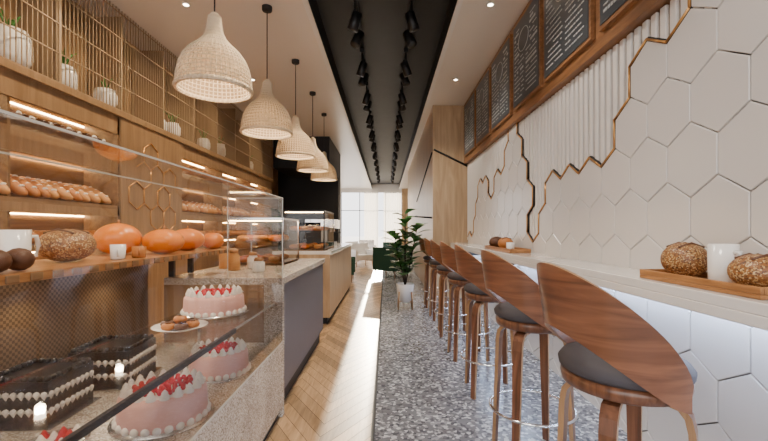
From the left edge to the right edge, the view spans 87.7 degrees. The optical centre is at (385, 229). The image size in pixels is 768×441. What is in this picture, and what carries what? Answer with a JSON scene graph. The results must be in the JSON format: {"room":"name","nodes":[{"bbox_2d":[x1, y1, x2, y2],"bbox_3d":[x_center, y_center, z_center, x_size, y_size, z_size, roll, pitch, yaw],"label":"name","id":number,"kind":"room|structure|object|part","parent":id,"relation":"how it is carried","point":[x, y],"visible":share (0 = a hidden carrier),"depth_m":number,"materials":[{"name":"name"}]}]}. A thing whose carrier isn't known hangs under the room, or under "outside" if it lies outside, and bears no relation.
{"room":"cafe","nodes":[
{"label":"cafe","id":0,"kind":"room"},
{"bbox_2d":[154,260,382,440],"bbox_3d":[-1.750,1.350,10.520,3.300,0.001,27.034,0,0,0],"label":"floor","id":1,"kind":"structure","parent":0,"point":[346,376],"depth_m":3.64,"materials":[{"name":"brown wood"}]},
{"bbox_2d":[0,67,118,259],"bbox_3d":[-3.200,0.040,2.550,0.399,2.620,3.900,0,0,0],"label":"shelving unit","id":2,"kind":"object","parent":1,"relation":"on","point":[25,95],"visible":0.51,"depth_m":3.83,"materials":[{"name":"brown wood"}]},
{"bbox_2d":[0,108,108,150],"bbox_3d":[-3.130,-0.937,3.257,0.319,0.176,2.272,0,0,0],"label":"loaves","id":3,"kind":"object","parent":2,"relation":"on","point":[17,122],"visible":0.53,"depth_m":3.65,"materials":[{"name":"brown food"}]},
{"bbox_2d":[0,174,110,203],"bbox_3d":[-3.139,-0.381,3.275,0.329,0.198,2.260,0,0,0],"label":"baguettes","id":4,"kind":"object","parent":2,"relation":"on","point":[22,186],"visible":0.96,"depth_m":3.67,"materials":[{"name":"brown food"}]},
{"bbox_2d":[32,230,95,244],"bbox_3d":[-3.143,0.067,3.219,0.287,0.132,2.192,0,0,0],"label":"bread rolls","id":5,"kind":"object","parent":2,"relation":"on","point":[39,233],"visible":0.2,"depth_m":3.57,"materials":[{"name":"brown food"}]},
{"bbox_2d":[0,109,282,440],"bbox_3d":[-1.246,0.558,1.692,1.008,1.583,2.383,0,0,0],"label":"display case","id":6,"kind":"object","parent":1,"relation":"on","point":[47,318],"visible":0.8,"depth_m":2.08,"materials":[{"name":"clear glass"}]},
{"bbox_2d":[0,357,101,431],"bbox_3d":[-1.520,0.705,1.760,0.320,0.209,0.320,0,0,-3],"label":"cake","id":7,"kind":"object","parent":6,"relation":"in","point":[36,395],"visible":1,"depth_m":1.67,"materials":[{"name":"black food"}]},
{"bbox_2d":[28,424,90,440],"bbox_3d":[-1.240,0.786,1.500,0.216,0.046,0.216,0,0,0],"label":"cake","id":8,"kind":"object","parent":6,"relation":"in","point":[57,435],"visible":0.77,"depth_m":1.52,"materials":[{"name":"pink food"}]},
{"bbox_2d":[68,334,161,391],"bbox_3d":[-1.470,0.705,2.170,0.340,0.209,0.340,0,0,-6],"label":"cake","id":9,"kind":"object","parent":6,"relation":"in","point":[116,359],"visible":0.83,"depth_m":2.04,"materials":[{"name":"black food"}]},
{"bbox_2d":[107,367,214,440],"bbox_3d":[-0.960,0.725,1.730,0.403,0.168,0.403,0,0,22],"label":"cake","id":10,"kind":"object","parent":6,"relation":"in","point":[181,403],"visible":0.84,"depth_m":1.61,"materials":[{"name":"pink food"}]},
{"bbox_2d":[151,315,207,332],"bbox_3d":[-1.080,0.484,2.100,0.270,0.069,0.270,0,0,0],"label":"plate","id":11,"kind":"object","parent":6,"relation":"in","point":[180,323],"visible":1,"depth_m":2.07,"materials":[{"name":"white ceramic"}]},
{"bbox_2d":[178,284,248,319],"bbox_3d":[-1.080,0.440,2.520,0.413,0.158,0.413,0,0,23],"label":"cake","id":12,"kind":"object","parent":6,"relation":"in","point":[211,303],"visible":0.99,"depth_m":2.39,"materials":[{"name":"pink food"}]},
{"bbox_2d":[188,337,253,383],"bbox_3d":[-0.950,0.725,2.280,0.373,0.168,0.373,0,0,-31],"label":"cake","id":13,"kind":"object","parent":6,"relation":"in","point":[228,361],"visible":0.82,"depth_m":2.17,"materials":[{"name":"pink food"}]},
{"bbox_2d":[119,117,181,334],"bbox_3d":[-3.183,0.041,5.175,0.431,2.619,1.346,0,0,0],"label":"oak panel","id":14,"kind":"object","parent":1,"relation":"on","point":[144,206],"visible":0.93,"depth_m":5.08,"materials":[{"name":"brown wood"}]},
{"bbox_2d":[182,144,271,273],"bbox_3d":[-3.200,0.040,8.175,0.399,2.620,4.650,0,0,0],"label":"shelving unit","id":15,"kind":"object","parent":1,"relation":"on","point":[193,158],"visible":0.41,"depth_m":7.40,"materials":[{"name":"brown wood"}]},
{"bbox_2d":[182,166,265,195],"bbox_3d":[-3.137,-0.912,8.066,0.301,0.152,4.286,0,0,0],"label":"bread rolls","id":16,"kind":"object","parent":15,"relation":"on","point":[185,171],"visible":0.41,"depth_m":7.28,"materials":[{"name":"brown"}]},
{"bbox_2d":[182,200,268,217],"bbox_3d":[-3.140,-0.377,8.078,0.318,0.187,4.276,0,0,0],"label":"baguettes","id":17,"kind":"object","parent":15,"relation":"on","point":[187,206],"visible":0.88,"depth_m":7.26,"materials":[{"name":"brown food"}]},
{"bbox_2d":[200,231,266,236],"bbox_3d":[-3.141,0.072,8.077,0.313,0.122,4.277,0,0,0],"label":"bread rolls","id":18,"kind":"object","parent":15,"relation":"on","point":[224,233],"visible":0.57,"depth_m":8.12,"materials":[{"name":"brown food"}]},
{"bbox_2d":[164,258,324,416],"bbox_3d":[-1.173,0.848,3.880,0.855,1.005,2.000,0,0,0],"label":"counter","id":19,"kind":"object","parent":1,"relation":"on","point":[295,319],"depth_m":2.88,"materials":[{"name":"grey"}]},
{"bbox_2d":[0,248,229,285],"bbox_3d":[-1.511,0.246,2.075,0.498,0.193,2.350,0,0,0],"label":"shelf","id":20,"kind":"object","parent":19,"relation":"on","point":[42,269],"visible":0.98,"depth_m":1.85,"materials":[{"name":"brown wood"}]},
{"bbox_2d":[0,248,34,272],"bbox_3d":[-1.340,0.107,1.280,0.100,0.084,0.440,0,0,0],"label":"rolls","id":21,"kind":"object","parent":20,"relation":"on","point":[17,259],"visible":1,"depth_m":1.43,"materials":[{"name":"brown food"}]},
{"bbox_2d":[0,230,41,256],"bbox_3d":[-1.500,0.074,1.637,0.100,0.150,0.134,0,0,0],"label":"mug","id":22,"kind":"object","parent":20,"relation":"on","point":[9,239],"visible":0.44,"depth_m":1.59,"materials":[{"name":"white ceramic"}]},
{"bbox_2d":[34,228,96,261],"bbox_3d":[-1.500,0.070,1.880,0.230,0.157,0.230,0,0,0],"label":"round loaf","id":23,"kind":"object","parent":20,"relation":"on","point":[61,245],"visible":0.96,"depth_m":1.81,"materials":[{"name":"brown food"}]},
{"bbox_2d":[93,220,141,253],"bbox_3d":[-1.620,0.043,2.420,0.247,0.211,0.247,0,0,25],"label":"pumpkin","id":24,"kind":"object","parent":20,"relation":"on","point":[105,236],"visible":0.77,"depth_m":2.34,"materials":[{"name":"orange plant"}]},
{"bbox_2d":[110,244,125,259],"bbox_3d":[-1.360,0.112,2.022,0.070,0.075,0.087,0,0,0],"label":"coffee mug","id":25,"kind":"object","parent":20,"relation":"on","point":[117,251],"visible":1,"depth_m":2.00,"materials":[{"name":"white ceramic"}]},
{"bbox_2d":[131,246,145,257],"bbox_3d":[-1.340,0.119,2.162,0.070,0.060,0.086,0,0,0],"label":"bowl","id":26,"kind":"object","parent":20,"relation":"on","point":[137,251],"visible":1,"depth_m":2.14,"materials":[{"name":"brown"}]},
{"bbox_2d":[141,226,184,253],"bbox_3d":[-1.400,0.061,2.520,0.237,0.176,0.237,0,0,25],"label":"pumpkin","id":27,"kind":"object","parent":20,"relation":"on","point":[161,241],"visible":0.99,"depth_m":2.44,"materials":[{"name":"orange plant"}]},
{"bbox_2d":[177,226,204,249],"bbox_3d":[-1.450,0.059,2.920,0.237,0.181,0.237,0,0,25],"label":"pumpkin","id":28,"kind":"object","parent":20,"relation":"on","point":[194,239],"visible":0.81,"depth_m":2.85,"materials":[{"name":"orange plant"}]},
{"bbox_2d":[203,230,223,248],"bbox_3d":[-1.360,0.073,3.140,0.168,0.151,0.168,0,0,25],"label":"pumpkin","id":29,"kind":"object","parent":20,"relation":"on","point":[213,240],"visible":0.93,"depth_m":3.08,"materials":[{"name":"orange plant"}]},
{"bbox_2d":[219,246,229,268],"bbox_3d":[-1.450,0.244,3.600,0.100,0.200,0.100,0,0,0],"label":"jar","id":30,"kind":"object","parent":19,"relation":"on","point":[222,257],"visible":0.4,"depth_m":3.56,"materials":[{"name":"brown glass"}]},
{"bbox_2d":[228,249,239,270],"bbox_3d":[-1.300,0.254,3.420,0.100,0.180,0.100,0,0,0],"label":"jar","id":31,"kind":"object","parent":19,"relation":"on","point":[233,257],"visible":0.91,"depth_m":3.38,"materials":[{"name":"brown glass"}]},
{"bbox_2d":[247,252,257,268],"bbox_3d":[-1.180,0.269,3.550,0.100,0.150,0.100,0,0,0],"label":"jar","id":32,"kind":"object","parent":19,"relation":"on","point":[252,255],"visible":0.74,"depth_m":3.51,"materials":[{"name":"glass"}]},
{"bbox_2d":[252,257,264,271],"bbox_3d":[-1.050,0.284,3.300,0.100,0.120,0.100,0,0,0],"label":"jar","id":33,"kind":"object","parent":19,"relation":"on","point":[258,265],"visible":1,"depth_m":3.26,"materials":[{"name":"white ceramic"}]},
{"bbox_2d":[228,218,298,264],"bbox_3d":[-1.275,0.112,4.250,0.550,0.464,0.700,0,0,0],"label":"display case","id":34,"kind":"object","parent":19,"relation":"on","point":[269,259],"visible":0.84,"depth_m":3.99,"materials":[{"name":"clear glass"}]},
{"bbox_2d":[272,243,351,323],"bbox_3d":[-1.200,0.825,7.460,0.840,1.050,3.520,0,0,0],"label":"counter","id":35,"kind":"object","parent":1,"relation":"on","point":[337,264],"depth_m":6.10,"materials":[{"name":"beige wood"}]},
{"bbox_2d":[283,210,333,249],"bbox_3d":[-1.200,0.004,6.375,0.600,0.589,1.050,0,0,0],"label":"display case","id":36,"kind":"object","parent":35,"relation":"on","point":[328,217],"visible":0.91,"depth_m":6.03,"materials":[{"name":"clear glass"}]},
{"bbox_2d":[305,219,340,244],"bbox_3d":[-1.200,0.050,7.800,0.600,0.499,0.800,0,0,0],"label":"espresso machine","id":37,"kind":"object","parent":35,"relation":"on","point":[313,236],"visible":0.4,"depth_m":7.40,"materials":[{"name":"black metal"}]},
{"bbox_2d":[351,257,354,281],"bbox_3d":[-1.180,0.920,10.599,0.700,0.860,0.760,0,0,-2],"label":"armchair","id":38,"kind":"object","parent":1,"relation":"on","point":[352,258],"visible":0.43,"depth_m":10.23,"materials":[{"name":"teal fabric"}]},
{"bbox_2d":[351,243,372,266],"bbox_3d":[-0.914,0.920,14.826,0.760,0.860,0.700,0,0,-29],"label":"armchair","id":39,"kind":"object","parent":1,"relation":"on","point":[360,251],"visible":0.69,"depth_m":14.89,"materials":[{"name":"white fabric"}]},
{"bbox_2d":[359,240,375,249],"bbox_3d":[-0.906,0.920,19.529,0.760,0.860,0.700,0,0,-11],"label":"armchair","id":40,"kind":"object","parent":1,"relation":"on","point":[371,245],"visible":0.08,"depth_m":19.77,"materials":[{"name":"white fabric"}]},
{"bbox_2d":[370,271,383,440],"bbox_3d":[-0.087,1.373,11.000,0.025,0.053,26.000,0,0,0],"label":"trim","id":41,"kind":"structure","parent":1,"relation":"on","point":[378,344],"depth_m":3.56,"materials":[{"name":"black paint"}]},
{"bbox_2d":[156,264,381,440],"bbox_3d":[-1.742,1.401,11.000,3.315,0.098,26.000,0,0,0],"label":"subfloor","id":42,"kind":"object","parent":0,"point":[367,264],"visible":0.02,"depth_m":3.56,"materials":[{"name":"black paint"}]},
{"bbox_2d":[272,168,277,250],"bbox_3d":[-3.500,-0.565,11.000,0.200,3.830,26.000,0,0,0],"label":"wall","id":43,"kind":"structure","parent":0,"point":[275,172],"depth_m":12.31,"materials":[{"name":"brown wood"}]},
{"bbox_2d":[0,0,272,181],"bbox_3d":[-3.179,-1.875,5.550,0.439,1.209,9.900,0,0,0],"label":"storage shelf","id":44,"kind":"object","parent":43,"relation":"attached to","point":[4,63],"visible":0.25,"depth_m":4.43,"materials":[{"name":"brown wood"}]},
{"bbox_2d":[0,8,33,68],"bbox_3d":[-3.150,-1.583,3.350,0.300,0.503,0.300,0,0,0],"label":"potted plant","id":45,"kind":"object","parent":44,"relation":"on","point":[1,16],"visible":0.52,"depth_m":3.29,"materials":[{"name":"green plant"}]},
{"bbox_2d":[62,48,76,89],"bbox_3d":[-3.150,-1.547,3.900,0.240,0.432,0.240,0,0,0],"label":"potted plant","id":46,"kind":"object","parent":44,"relation":"on","point":[71,55],"visible":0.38,"depth_m":3.86,"materials":[{"name":"green plant"}]},
{"bbox_2d":[94,74,117,107],"bbox_3d":[-3.150,-1.530,4.500,0.260,0.397,0.260,0,0,0],"label":"potted plant","id":47,"kind":"object","parent":44,"relation":"on","point":[102,74],"visible":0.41,"depth_m":4.41,"materials":[{"name":"green plant"}]},
{"bbox_2d":[0,0,271,178],"bbox_3d":[-3.170,-1.905,5.534,0.380,1.147,9.807,0,0,0],"label":"mesh screen","id":48,"kind":"object","parent":44,"relation":"on","point":[41,19],"visible":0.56,"depth_m":4.52,"materials":[{"name":"brown wood"}]},
{"bbox_2d":[166,113,180,136],"bbox_3d":[-3.150,-1.535,5.900,0.220,0.409,0.220,0,0,0],"label":"potted plant","id":49,"kind":"object","parent":44,"relation":"on","point":[179,128],"visible":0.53,"depth_m":5.85,"materials":[{"name":"green plant"}]},
{"bbox_2d":[196,129,207,148],"bbox_3d":[-3.150,-1.541,6.903,0.220,0.420,0.225,0,0,0],"label":"potted plant","id":50,"kind":"object","parent":44,"relation":"on","point":[203,129],"visible":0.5,"depth_m":6.83,"materials":[{"name":"green plant"}]},
{"bbox_2d":[222,137,225,156],"bbox_3d":[-3.150,-1.567,7.601,0.200,0.471,0.206,0,0,-42],"label":"potted plant","id":51,"kind":"object","parent":44,"relation":"on","point":[223,145],"visible":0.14,"depth_m":7.57,"materials":[{"name":"green plant"}]},
{"bbox_2d":[75,0,528,188],"bbox_3d":[-0.875,-2.680,11.000,5.050,0.400,26.000,0,0,0],"label":"ceiling","id":52,"kind":"structure","parent":0,"point":[479,31],"depth_m":5.77,"materials":[{"name":"beige paint"}]},
{"bbox_2d":[181,2,190,6],"bbox_3d":[-2.198,-2.477,4.389,0.088,0.006,0.078,0,0,0],"label":"recessed light","id":53,"kind":"object","parent":52,"relation":"in","point":[184,4],"depth_m":4.39,"materials":[{"name":"white"}]},
{"bbox_2d":[172,0,253,102],"bbox_3d":[-1.320,-1.772,3.080,0.579,1.416,0.579,0,0,-26],"label":"pendant lamp","id":54,"kind":"object","parent":52,"relation":"hanging from","point":[209,68],"visible":1,"depth_m":2.95,"materials":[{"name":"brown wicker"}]},
{"bbox_2d":[239,4,293,139],"bbox_3d":[-1.320,-1.772,4.440,0.579,1.416,0.579,0,0,-26],"label":"pendant lamp","id":55,"kind":"object","parent":52,"relation":"hanging from","point":[265,117],"visible":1,"depth_m":4.31,"materials":[{"name":"brown wicker"}]},
{"bbox_3d":[-1.320,-1.352,4.440,0.580,0.576,0.580,0,0,0],"label":"lamp shade","id":56,"kind":"part","parent":55,"relation":"part of","materials":[{"name":"brown wicker"}]},
{"bbox_3d":[-1.320,-1.857,4.440,0.110,1.245,0.110,0,0,0],"label":"cord and bulb","id":57,"kind":"part","parent":55,"relation":"part of","materials":[{"name":"black paint"}]},
{"bbox_2d":[275,59,315,159],"bbox_3d":[-1.320,-1.772,5.840,0.579,1.416,0.579,0,0,26],"label":"pendant lamp","id":58,"kind":"object","parent":52,"relation":"hanging from","point":[300,146],"visible":0.84,"depth_m":5.70,"materials":[{"name":"brown wicker"}]},
{"bbox_3d":[-1.320,-1.352,5.840,0.580,0.576,0.580,0,0,0],"label":"lamp shade","id":59,"kind":"part","parent":58,"relation":"part of","materials":[{"name":"brown wicker"}]},
{"bbox_3d":[-1.320,-1.857,5.840,0.110,1.245,0.110,0,0,0],"label":"cord and bulb","id":60,"kind":"part","parent":58,"relation":"part of","materials":[{"name":"black paint"}]},
{"bbox_2d":[296,91,328,172],"bbox_3d":[-1.320,-1.772,7.200,0.579,1.416,0.579,0,0,26],"label":"pendant lamp","id":61,"kind":"object","parent":52,"relation":"hanging from","point":[319,164],"visible":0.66,"depth_m":7.07,"materials":[{"name":"brown wicker"}]},
{"bbox_3d":[-1.320,-1.352,7.200,0.580,0.576,0.580,0,0,0],"label":"lamp shade","id":62,"kind":"part","parent":61,"relation":"part of","materials":[{"name":"brown wicker"}]},
{"bbox_3d":[-1.320,-1.857,7.200,0.110,1.245,0.110,0,0,0],"label":"cord and bulb","id":63,"kind":"part","parent":61,"relation":"part of","materials":[{"name":"black paint"}]},
{"bbox_2d":[310,113,337,181],"bbox_3d":[-1.320,-1.772,8.520,0.579,1.416,0.579,0,0,-34],"label":"pendant lamp","id":64,"kind":"object","parent":52,"relation":"hanging from","point":[331,175],"visible":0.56,"depth_m":8.38,"materials":[{"name":"brown wicker"}]},
{"bbox_3d":[-1.320,-1.352,8.520,0.580,0.576,0.580,0,0,0],"label":"lamp shade","id":65,"kind":"part","parent":64,"relation":"part of","materials":[{"name":"brown wicker"}]},
{"bbox_2d":[347,0,379,182],"bbox_3d":[-0.363,-2.526,10.750,0.176,0.447,20.500,0,0,0],"label":"track spotlights","id":66,"kind":"object","parent":52,"relation":"attached to","point":[354,25],"visible":1,"depth_m":6.04,"materials":[{"name":"black metal"}]},
{"bbox_2d":[302,0,462,188],"bbox_3d":[-0.035,-2.470,11.000,1.730,0.020,26.000,0,0,0],"label":"trim","id":67,"kind":"structure","parent":52,"relation":"attached to","point":[306,4],"depth_m":5.95,"materials":[{"name":"white paint"}]},
{"bbox_2d":[390,0,418,182],"bbox_3d":[0.303,-2.526,10.750,0.176,0.447,20.500,0,0,0],"label":"track spotlights","id":68,"kind":"object","parent":52,"relation":"attached to","point":[412,24],"visible":1,"depth_m":6.01,"materials":[{"name":"black metal"}]},
{"bbox_2d":[486,2,494,6],"bbox_3d":[1.146,-2.477,4.389,0.088,0.006,0.078,0,0,0],"label":"recessed light","id":69,"kind":"object","parent":52,"relation":"in","point":[489,4],"depth_m":4.39,"materials":[{"name":"white"}]},
{"bbox_2d":[273,136,340,249],"bbox_3d":[-2.449,-0.565,11.900,1.898,3.829,2.600,0,0,0],"label":"wall","id":70,"kind":"structure","parent":0,"point":[297,191],"depth_m":12.60,"materials":[{"name":"black paint"}]},
{"bbox_2d":[341,184,407,251],"bbox_3d":[-0.875,-0.715,24.100,5.050,4.130,0.200,0,0,0],"label":"wall","id":71,"kind":"structure","parent":0,"point":[378,188],"depth_m":24.00,"materials":[{"name":"white paint"}]},
{"bbox_2d":[341,193,383,242],"bbox_3d":[-0.875,-0.450,24.050,3.650,3.600,0.060,0,0,0],"label":"window","id":72,"kind":"structure","parent":71,"relation":"in","point":[359,210],"depth_m":24.02,"materials":[{"name":"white metal"}]},
{"bbox_2d":[374,270,626,440],"bbox_3d":[0.787,1.400,11.000,1.725,0.100,26.000,0,0,0],"label":"floor","id":73,"kind":"structure","parent":0,"point":[423,394],"depth_m":3.43,"materials":[{"name":"stone"}]},
{"bbox_2d":[364,192,401,246],"bbox_3d":[-0.185,-0.455,23.800,2.230,3.550,0.080,0,0,0],"label":"curtain","id":74,"kind":"object","parent":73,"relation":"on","point":[392,201],"visible":0.69,"depth_m":23.80,"materials":[{"name":"beige fabric"}]},
{"bbox_2d":[373,247,407,276],"bbox_3d":[0.124,0.920,11.574,0.760,0.860,0.700,0,0,31],"label":"armchair","id":75,"kind":"object","parent":73,"relation":"on","point":[382,261],"visible":0.59,"depth_m":11.28,"materials":[{"name":"teal fabric"}]},
{"bbox_2d":[383,242,401,250],"bbox_3d":[0.296,0.920,16.470,0.760,0.860,0.700,0,0,8],"label":"armchair","id":76,"kind":"object","parent":73,"relation":"on","point":[384,243],"visible":0.09,"depth_m":16.14,"materials":[{"name":"teal fabric"}]},
{"bbox_2d":[381,208,426,309],"bbox_3d":[0.332,0.494,6.902,0.915,1.713,0.556,0,0,-15],"label":"fiddle leaf fig","id":77,"kind":"object","parent":73,"relation":"on","point":[404,290],"visible":0.98,"depth_m":6.85,"materials":[{"name":"green plant"}]},
{"bbox_2d":[419,237,448,307],"bbox_3d":[0.852,0.735,7.080,0.550,1.230,0.540,0,0,0],"label":"bar stool","id":78,"kind":"object","parent":73,"relation":"on","point":[427,258],"visible":0.38,"depth_m":6.93,"materials":[{"name":"brown wood"}]},
{"bbox_2d":[408,105,467,297],"bbox_3d":[1.290,-0.565,12.475,0.720,3.829,9.050,0,0,0],"label":"wall pier","id":79,"kind":"object","parent":73,"relation":"on","point":[442,197],"visible":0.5,"depth_m":7.95,"materials":[{"name":"brown wood"}]},
{"bbox_2d":[414,149,466,218],"bbox_3d":[1.267,-0.924,11.963,0.724,1.388,8.076,0,0,0],"label":"trim","id":80,"kind":"structure","parent":79,"relation":"attached to","point":[456,160],"depth_m":8.22,"materials":[{"name":"black paint"}]},
{"bbox_2d":[424,238,456,320],"bbox_3d":[0.852,0.735,6.119,0.550,1.230,0.540,0,0,-3],"label":"bar stool","id":81,"kind":"object","parent":73,"relation":"on","point":[433,264],"visible":0.36,"depth_m":5.98,"materials":[{"name":"brown wood"}]},
{"bbox_2d":[430,239,468,336],"bbox_3d":[0.852,0.735,5.202,0.550,1.230,0.540,0,0,4],"label":"bar stool","id":82,"kind":"object","parent":73,"relation":"on","point":[442,269],"visible":0.45,"depth_m":5.06,"materials":[{"name":"brown wood"}]},
{"bbox_2d":[440,241,491,361],"bbox_3d":[0.852,0.735,4.279,0.550,1.230,0.540,0,0,-2],"label":"bar stool","id":83,"kind":"object","parent":73,"relation":"on","point":[455,278],"visible":0.6,"depth_m":4.12,"materials":[{"name":"brown wood"}]},
{"bbox_2d":[454,244,515,399],"bbox_3d":[0.852,0.735,3.361,0.550,1.230,0.540,0,0,3],"label":"bar stool","id":84,"kind":"object","parent":73,"relation":"on","point":[468,266],"visible":0.69,"depth_m":3.21,"materials":[{"name":"brown wood"}]},
{"bbox_2d":[481,250,577,440],"bbox_3d":[0.852,0.735,2.398,0.550,1.230,0.540,0,0,-4],"label":"bar stool","id":85,"kind":"object","parent":73,"relation":"on","point":[519,309],"visible":0.87,"depth_m":2.24,"materials":[{"name":"brown wood"}]},
{"bbox_2d":[537,262,697,440],"bbox_3d":[0.852,0.735,1.479,0.550,1.230,0.540,0,0,-3],"label":"bar stool","id":86,"kind":"object","parent":73,"relation":"on","point":[610,353],"visible":1,"depth_m":1.31,"materials":[{"name":"brown wood"}]},
{"bbox_2d":[467,0,692,241],"bbox_3d":[1.607,-0.581,4.960,0.038,1.447,5.737,0,0,0],"label":"trim","id":87,"kind":"structure","parent":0,"point":[689,2],"depth_m":3.44,"materials":[{"name":"gold metal"}]},
{"bbox_3d":[1.750,-0.565,11.000,0.200,3.830,26.000,0,0,0],"label":"wall","id":88,"kind":"structure","parent":0,"visible":0},
{"bbox_2d":[464,0,670,163],"bbox_3d":[1.599,-1.895,3.470,0.099,1.169,8.940,0,0,0],"label":"frame","id":89,"kind":"object","parent":88,"relation":"attached to","point":[642,10],"visible":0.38,"depth_m":3.19,"materials":[{"name":"brown wood"}]},
{"bbox_2d":[464,90,476,156],"bbox_3d":[1.525,-1.900,7.280,0.048,0.980,0.880,0,0,0],"label":"chalkboard","id":90,"kind":"object","parent":89,"relation":"attached to","point":[470,107],"depth_m":7.14,"materials":[{"name":"black"}]},
{"bbox_2d":[476,67,491,145],"bbox_3d":[1.525,-1.900,6.295,0.048,0.980,0.850,0,0,0],"label":"chalkboard","id":91,"kind":"object","parent":89,"relation":"attached to","point":[483,90],"depth_m":6.17,"materials":[{"name":"black"}]},
{"bbox_2d":[491,34,512,131],"bbox_3d":[1.525,-1.900,5.315,0.048,0.980,0.870,0,0,0],"label":"chalkboard","id":92,"kind":"object","parent":89,"relation":"attached to","point":[502,65],"depth_m":5.18,"materials":[{"name":"black"}]},
{"bbox_2d":[513,0,542,111],"bbox_3d":[1.525,-1.900,4.350,0.048,0.980,0.820,0,0,0],"label":"chalkboard","id":93,"kind":"object","parent":89,"relation":"attached to","point":[528,32],"depth_m":4.23,"materials":[{"name":"black"}]},
{"bbox_2d":[544,0,594,82],"bbox_3d":[1.525,-1.900,3.400,0.048,0.980,0.880,0,0,0],"label":"chalkboard","id":94,"kind":"object","parent":89,"relation":"attached to","point":[569,25],"depth_m":3.38,"materials":[{"name":"black"}]},
{"bbox_2d":[599,0,637,31],"bbox_3d":[1.525,-1.900,2.400,0.048,0.980,0.900,0,0,0],"label":"chalkboard","id":95,"kind":"object","parent":89,"relation":"attached to","point":[610,11],"depth_m":2.69,"materials":[{"name":"black"}]},
{"bbox_2d":[467,0,726,239],"bbox_3d":[1.631,-0.537,4.920,0.035,1.535,6.040,0,0,0],"label":"panel","id":96,"kind":"object","parent":88,"relation":"attached to","point":[575,124],"visible":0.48,"depth_m":3.41,"materials":[{"name":"white"}]},
{"bbox_2d":[468,0,767,440],"bbox_3d":[1.624,0.022,3.058,0.048,2.655,9.520,0,0,0],"label":"hexagon tile cladding","id":97,"kind":"object","parent":88,"relation":"attached to","point":[625,212],"visible":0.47,"depth_m":2.14,"materials":[{"name":"white tile"}]},
{"bbox_2d":[451,243,767,330],"bbox_3d":[1.438,0.335,3.570,0.315,0.170,8.740,0,0,0],"label":"countertop","id":98,"kind":"structure","parent":97,"relation":"attached to","point":[751,312],"depth_m":1.90,"materials":[{"name":"white stone"}]},
{"bbox_2d":[485,245,530,252],"bbox_3d":[1.445,0.227,4.850,0.230,0.045,1.100,0,0,0],"label":"wooden serving tray","id":99,"kind":"object","parent":98,"relation":"on","point":[516,249],"visible":0.81,"depth_m":4.42,"materials":[{"name":"brown wood"}]},
{"bbox_2d":[489,237,500,246],"bbox_3d":[1.440,0.157,5.200,0.200,0.146,0.200,0,0,0],"label":"round loaf","id":100,"kind":"object","parent":99,"relation":"on","point":[493,241],"visible":0.56,"depth_m":5.13,"materials":[{"name":"brown food"}]},
{"bbox_2d":[498,237,512,247],"bbox_3d":[1.420,0.157,4.750,0.180,0.146,0.180,0,0,0],"label":"round loaf","id":101,"kind":"object","parent":99,"relation":"on","point":[502,242],"visible":0.66,"depth_m":4.69,"materials":[{"name":"brown food"}]},
{"bbox_2d":[506,242,514,248],"bbox_3d":[1.395,0.185,4.491,0.090,0.090,0.110,0,0,29],"label":"coffee mug","id":102,"kind":"object","parent":99,"relation":"on","point":[510,245],"visible":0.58,"depth_m":4.46,"materials":[{"name":"white ceramic"}]},
{"bbox_2d":[640,269,767,299],"bbox_3d":[1.445,0.227,1.760,0.230,0.045,0.680,0,0,0],"label":"wooden serving tray","id":103,"kind":"object","parent":98,"relation":"on","point":[701,281],"visible":0.76,"depth_m":1.66,"materials":[{"name":"brown wood"}]},
{"bbox_2d":[660,242,706,276],"bbox_3d":[1.450,0.143,1.940,0.200,0.173,0.200,0,0,0],"label":"round loaf","id":104,"kind":"object","parent":103,"relation":"on","point":[681,258],"visible":0.84,"depth_m":1.88,"materials":[{"name":"brown food"}]},
{"bbox_2d":[707,244,742,282],"bbox_3d":[1.443,0.145,1.707,0.110,0.170,0.140,0,0,27],"label":"coffee mug","id":105,"kind":"object","parent":103,"relation":"on","point":[719,256],"visible":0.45,"depth_m":1.69,"materials":[{"name":"white ceramic"}]},
{"bbox_2d":[727,253,767,286],"bbox_3d":[1.430,0.160,1.540,0.180,0.141,0.180,0,0,0],"label":"round loaf","id":106,"kind":"object","parent":103,"relation":"on","point":[751,269],"visible":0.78,"depth_m":1.50,"materials":[{"name":"brown food"}]},
{"label":"outside","id":107,"kind":"structure","parent":0,"visible":0},
{"bbox_2d":[342,237,383,246],"bbox_3d":[0.000,1.560,25.000,120.000,0.180,130.000,0,0,0],"label":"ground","id":108,"kind":"structure","parent":107,"point":[344,239],"depth_m":61.90,"materials":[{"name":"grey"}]}
]}

